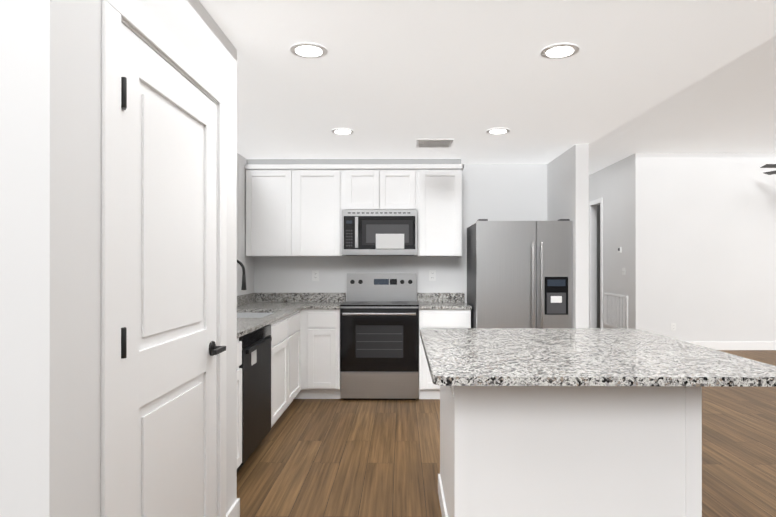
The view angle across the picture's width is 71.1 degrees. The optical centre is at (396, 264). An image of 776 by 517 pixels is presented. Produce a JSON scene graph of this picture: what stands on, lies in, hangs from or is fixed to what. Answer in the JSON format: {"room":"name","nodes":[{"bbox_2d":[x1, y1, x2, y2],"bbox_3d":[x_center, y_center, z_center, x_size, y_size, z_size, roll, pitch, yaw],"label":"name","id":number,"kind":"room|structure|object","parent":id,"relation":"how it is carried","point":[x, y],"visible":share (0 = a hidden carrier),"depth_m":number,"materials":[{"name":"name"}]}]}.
{"room":"kitchen","nodes":[
{"label":"kitchen","id":0,"kind":"room"},
{"bbox_2d":[0,0,3,516],"bbox_3d":[-1.983,0.112,1.351,2.105,2.400,0.110,0,0,1],"label":"wall","id":1,"kind":"structure","parent":0,"point":[1,218],"depth_m":1.29,"materials":[{"name":"paint"}]},
{"bbox_2d":[3,0,236,516],"bbox_3d":[-0.869,0.114,2.016,0.110,2.400,1.460,0,0,1],"label":"wall","id":2,"kind":"structure","parent":0,"point":[52,261],"depth_m":1.33,"materials":[{"name":"paint"}]},
{"bbox_2d":[101,0,226,516],"bbox_3d":[-0.863,0.247,2.027,0.122,2.133,1.046,0,0,1],"label":"door frame","id":3,"kind":"structure","parent":2,"relation":"attached to","point":[139,20],"depth_m":1.57,"materials":[{"name":"paint"}]},
{"bbox_2d":[121,23,225,516],"bbox_3d":[-0.803,0.291,2.024,0.097,2.021,0.854,0,0,1],"label":"pantry door","id":4,"kind":"structure","parent":2,"relation":"in","point":[170,350],"depth_m":1.94,"materials":[{"name":"paint"}]},
{"bbox_2d":[226,498,239,516],"bbox_3d":[-1.179,1.250,2.753,0.769,0.130,0.014,0,0,1],"label":"baseboard","id":5,"kind":"structure","parent":2,"relation":"attached to","point":[234,510],"depth_m":2.68,"materials":[{"name":"paint"}]},
{"bbox_2d":[237,153,253,295],"bbox_3d":[-1.604,0.118,4.303,0.110,2.400,3.100,0,0,1],"label":"wall","id":6,"kind":"structure","parent":0,"point":[246,261],"depth_m":5.42,"materials":[{"name":"paint"}]},
{"bbox_2d":[254,164,546,302],"bbox_3d":[0.046,0.121,5.893,3.380,2.400,0.110,0,0,1],"label":"wall","id":7,"kind":"structure","parent":0,"point":[504,192],"depth_m":5.83,"materials":[{"name":"paint"}]},
{"bbox_2d":[245,159,292,256],"bbox_3d":[-1.290,-0.579,5.674,0.488,0.995,0.350,0,0,1],"label":"upper cabinet","id":8,"kind":"object","parent":7,"relation":"attached to","point":[269,182],"depth_m":5.51,"materials":[{"name":"paint"}]},
{"bbox_2d":[312,270,318,280],"bbox_3d":[-0.872,0.124,5.840,0.072,0.115,0.010,0,0,1],"label":"outlet","id":9,"kind":"object","parent":7,"relation":"attached to","point":[315,275],"depth_m":5.84,"materials":[{"name":"white plastic"}]},
{"bbox_2d":[293,159,344,256],"bbox_3d":[-0.801,-0.579,5.670,0.489,0.995,0.350,0,0,1],"label":"upper cabinet","id":10,"kind":"object","parent":7,"relation":"attached to","point":[295,207],"depth_m":5.51,"materials":[{"name":"paint"}]},
{"bbox_2d":[341,159,388,210],"bbox_3d":[-0.333,-0.814,5.666,0.447,0.525,0.350,0,0,1],"label":"upper cabinet","id":11,"kind":"object","parent":7,"relation":"attached to","point":[364,182],"depth_m":5.50,"materials":[{"name":"paint"}]},
{"bbox_2d":[342,210,416,255],"bbox_3d":[-0.169,-0.319,5.624,0.757,0.457,0.428,0,0,1],"label":"microwave","id":12,"kind":"object","parent":11,"relation":"attached to","point":[379,232],"visible":1,"depth_m":5.44,"materials":[{"name":"silver metal"}]},
{"bbox_2d":[389,159,420,210],"bbox_3d":[-0.009,-0.814,5.663,0.446,0.525,0.350,0,0,1],"label":"upper cabinet","id":13,"kind":"object","parent":7,"relation":"attached to","point":[404,174],"depth_m":5.50,"materials":[{"name":"paint"}]},
{"bbox_2d":[429,270,435,280],"bbox_3d":[0.386,0.122,5.829,0.072,0.115,0.010,0,0,1],"label":"outlet","id":14,"kind":"object","parent":7,"relation":"attached to","point":[432,273],"depth_m":5.83,"materials":[{"name":"white plastic"}]},
{"bbox_2d":[417,159,463,256],"bbox_3d":[0.439,-0.579,5.658,0.450,0.995,0.350,0,0,1],"label":"upper cabinet","id":15,"kind":"object","parent":7,"relation":"attached to","point":[439,220],"depth_m":5.49,"materials":[{"name":"paint"}]},
{"bbox_2d":[199,0,775,163],"bbox_3d":[-0.513,-1.412,1.601,5.040,0.650,8.710,0,0,1],"label":"ceiling","id":16,"kind":"structure","parent":0,"point":[389,79],"depth_m":3.01,"materials":[{"name":"paint"}]},
{"bbox_2d":[290,43,327,57],"bbox_3d":[-0.443,-1.079,2.744,0.190,0.011,0.190,0,0,1],"label":"recessed light","id":17,"kind":"object","parent":16,"relation":"in","point":[308,50],"visible":0.92,"depth_m":2.73,"materials":[{"name":"paint"}]},
{"bbox_2d":[331,128,353,134],"bbox_3d":[-0.438,-1.075,4.404,0.190,0.011,0.190,0,0,1],"label":"recessed light","id":18,"kind":"object","parent":16,"relation":"in","point":[342,131],"visible":0.94,"depth_m":4.38,"materials":[{"name":"paint"}]},
{"bbox_2d":[416,139,453,147],"bbox_3d":[0.336,-1.076,4.837,0.320,0.008,0.320,0,0,1],"label":"ceiling vent","id":19,"kind":"object","parent":16,"relation":"in","point":[433,143],"visible":0.98,"depth_m":4.83,"materials":[{"name":"metal"}]},
{"bbox_2d":[487,128,509,133],"bbox_3d":[0.822,-1.075,4.393,0.190,0.011,0.190,0,0,1],"label":"recessed light","id":20,"kind":"object","parent":16,"relation":"in","point":[498,131],"visible":0.98,"depth_m":4.38,"materials":[{"name":"paint"}]},
{"bbox_2d":[540,43,578,58],"bbox_3d":[0.827,-1.079,2.753,0.190,0.011,0.190,0,0,1],"label":"recessed light","id":21,"kind":"object","parent":16,"relation":"in","point":[560,51],"visible":0.98,"depth_m":2.74,"materials":[{"name":"paint"}]},
{"bbox_2d":[237,350,775,516],"bbox_3d":[2.588,1.347,3.962,11.200,0.060,13.500,0,0,1],"label":"floor","id":22,"kind":"structure","parent":0,"point":[342,457],"depth_m":3.68,"materials":[{"name":"brown wood"}]},
{"bbox_2d":[237,338,241,467],"bbox_3d":[-1.243,0.874,3.085,0.630,0.882,0.374,0,0,1],"label":"base cabinet","id":23,"kind":"object","parent":22,"relation":"on","point":[239,343],"depth_m":3.20,"materials":[{"name":"paint"}]},
{"bbox_2d":[237,293,308,337],"bbox_3d":[-1.216,0.463,4.372,0.660,0.319,2.948,0,0,1],"label":"countertop","id":24,"kind":"structure","parent":23,"relation":"on","point":[255,311],"depth_m":4.97,"materials":[{"name":"stone"}]},
{"bbox_2d":[237,260,245,289],"bbox_3d":[-1.398,0.177,4.653,0.247,0.451,0.136,0,0,1],"label":"faucet","id":25,"kind":"object","parent":24,"relation":"on","point":[243,277],"visible":0.33,"depth_m":4.60,"materials":[{"name":"black"}]},
{"bbox_2d":[237,324,271,471],"bbox_3d":[-1.215,0.877,3.632,0.620,0.877,0.710,0,0,1],"label":"dishwasher","id":26,"kind":"object","parent":22,"relation":"on","point":[255,365],"visible":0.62,"depth_m":3.56,"materials":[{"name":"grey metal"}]},
{"bbox_2d":[294,309,340,398],"bbox_3d":[-1.041,0.879,5.534,0.989,0.882,0.620,0,0,1],"label":"base cabinet","id":27,"kind":"object","parent":22,"relation":"on","point":[319,353],"visible":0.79,"depth_m":5.23,"materials":[{"name":"paint"}]},
{"bbox_2d":[305,293,345,308],"bbox_3d":[-0.710,0.370,5.529,0.330,0.130,0.625,0,0,1],"label":"countertop","id":28,"kind":"structure","parent":27,"relation":"on","point":[313,300],"depth_m":5.82,"materials":[{"name":"stone"}]},
{"bbox_2d":[340,273,418,399],"bbox_3d":[-0.163,0.708,5.500,0.764,1.224,0.669,0,0,1],"label":"range","id":29,"kind":"object","parent":22,"relation":"on","point":[379,336],"visible":1,"depth_m":5.24,"materials":[{"name":"silver metal"}]},
{"bbox_2d":[419,310,470,398],"bbox_3d":[0.470,0.879,5.520,0.496,0.882,0.620,0,0,1],"label":"base cabinet","id":30,"kind":"object","parent":22,"relation":"on","point":[428,389],"visible":0.33,"depth_m":5.21,"materials":[{"name":"paint"}]},
{"bbox_2d":[417,293,471,309],"bbox_3d":[0.473,0.370,5.520,0.504,0.130,0.623,0,0,1],"label":"countertop","id":31,"kind":"structure","parent":30,"relation":"on","point":[426,301],"depth_m":5.81,"materials":[{"name":"stone"}]},
{"bbox_2d":[467,219,572,327],"bbox_3d":[1.171,0.453,5.325,0.867,1.732,0.883,0,0,1],"label":"fridge","id":32,"kind":"object","parent":22,"relation":"on","point":[519,274],"visible":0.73,"depth_m":4.95,"materials":[{"name":"grey metal"}]},
{"bbox_2d":[438,388,701,516],"bbox_3d":[0.762,0.863,2.739,1.055,0.902,0.940,0,0,1],"label":"kitchen island","id":33,"kind":"object","parent":22,"relation":"on","point":[570,422],"depth_m":2.28,"materials":[{"name":"paint"}]},
{"bbox_2d":[420,328,775,387],"bbox_3d":[0.773,0.395,2.525,1.284,0.031,1.410,0,0,1],"label":"island countertop","id":34,"kind":"structure","parent":33,"relation":"on","point":[456,357],"depth_m":2.16,"materials":[{"name":"stone"}]},
{"bbox_2d":[547,144,588,327],"bbox_3d":[1.671,0.120,5.348,0.120,2.400,0.950,0,0,1],"label":"wall","id":35,"kind":"structure","parent":0,"point":[568,184],"depth_m":4.88,"materials":[{"name":"paint"}]},
{"bbox_2d":[597,205,599,327],"bbox_3d":[4.465,-0.194,10.693,1.270,3.050,0.050,0,0,1],"label":"wall","id":36,"kind":"structure","parent":0,"point":[598,266],"depth_m":10.66,"materials":[{"name":"grey paint"}]},
{"bbox_2d":[589,155,632,327],"bbox_3d":[3.764,-0.196,9.509,0.110,3.050,1.990,0,0,1],"label":"wall","id":37,"kind":"structure","parent":0,"point":[611,185],"depth_m":9.24,"materials":[{"name":"paint"}]},
{"bbox_2d":[589,198,602,327],"bbox_3d":[3.707,0.065,10.114,0.015,2.530,0.680,0,0,1],"label":"door frame","id":38,"kind":"structure","parent":37,"relation":"attached to","point":[597,201],"depth_m":9.85,"materials":[{"name":"paint"}]},
{"bbox_2d":[604,293,627,327],"bbox_3d":[3.699,0.793,9.183,0.012,0.570,1.000,0,0,1],"label":"air vent","id":39,"kind":"object","parent":37,"relation":"in","point":[615,310],"visible":0.9,"depth_m":9.16,"materials":[{"name":"metal"}]},
{"bbox_2d":[617,247,621,252],"bbox_3d":[3.692,-0.237,8.995,0.022,0.090,0.120,0,0,1],"label":"thermostat","id":40,"kind":"object","parent":37,"relation":"attached to","point":[619,249],"visible":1,"depth_m":8.97,"materials":[{"name":"white plastic"}]},
{"bbox_2d":[589,36,775,174],"bbox_3d":[2.588,-1.782,3.968,11.200,0.100,13.500,0,0,1],"label":"ceiling","id":41,"kind":"structure","parent":0,"point":[729,107],"depth_m":6.53,"materials":[{"name":"paint"}]},
{"bbox_2d":[760,164,775,174],"bbox_3d":[5.694,-1.474,7.489,1.267,0.498,1.332,0,0,1],"label":"fan","id":42,"kind":"object","parent":41,"relation":"hanging from","point":[770,166],"visible":1,"depth_m":7.54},
{"bbox_2d":[632,153,775,341],"bbox_3d":[5.965,-0.199,8.439,4.530,3.050,0.110,0,0,1],"label":"wall","id":43,"kind":"structure","parent":0,"point":[704,247],"depth_m":8.39,"materials":[{"name":"paint"}]},
{"bbox_2d":[671,323,675,329],"bbox_3d":[4.279,0.966,8.392,0.072,0.115,0.010,0,0,1],"label":"outlet","id":44,"kind":"object","parent":43,"relation":"attached to","point":[673,326],"visible":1,"depth_m":8.39,"materials":[{"name":"white plastic"}]},
{"bbox_2d":[688,342,775,349],"bbox_3d":[5.957,1.261,8.374,4.544,0.130,0.014,0,0,1],"label":"baseboard","id":45,"kind":"structure","parent":43,"relation":"attached to","point":[713,345],"depth_m":8.37,"materials":[{"name":"paint"}]}
]}

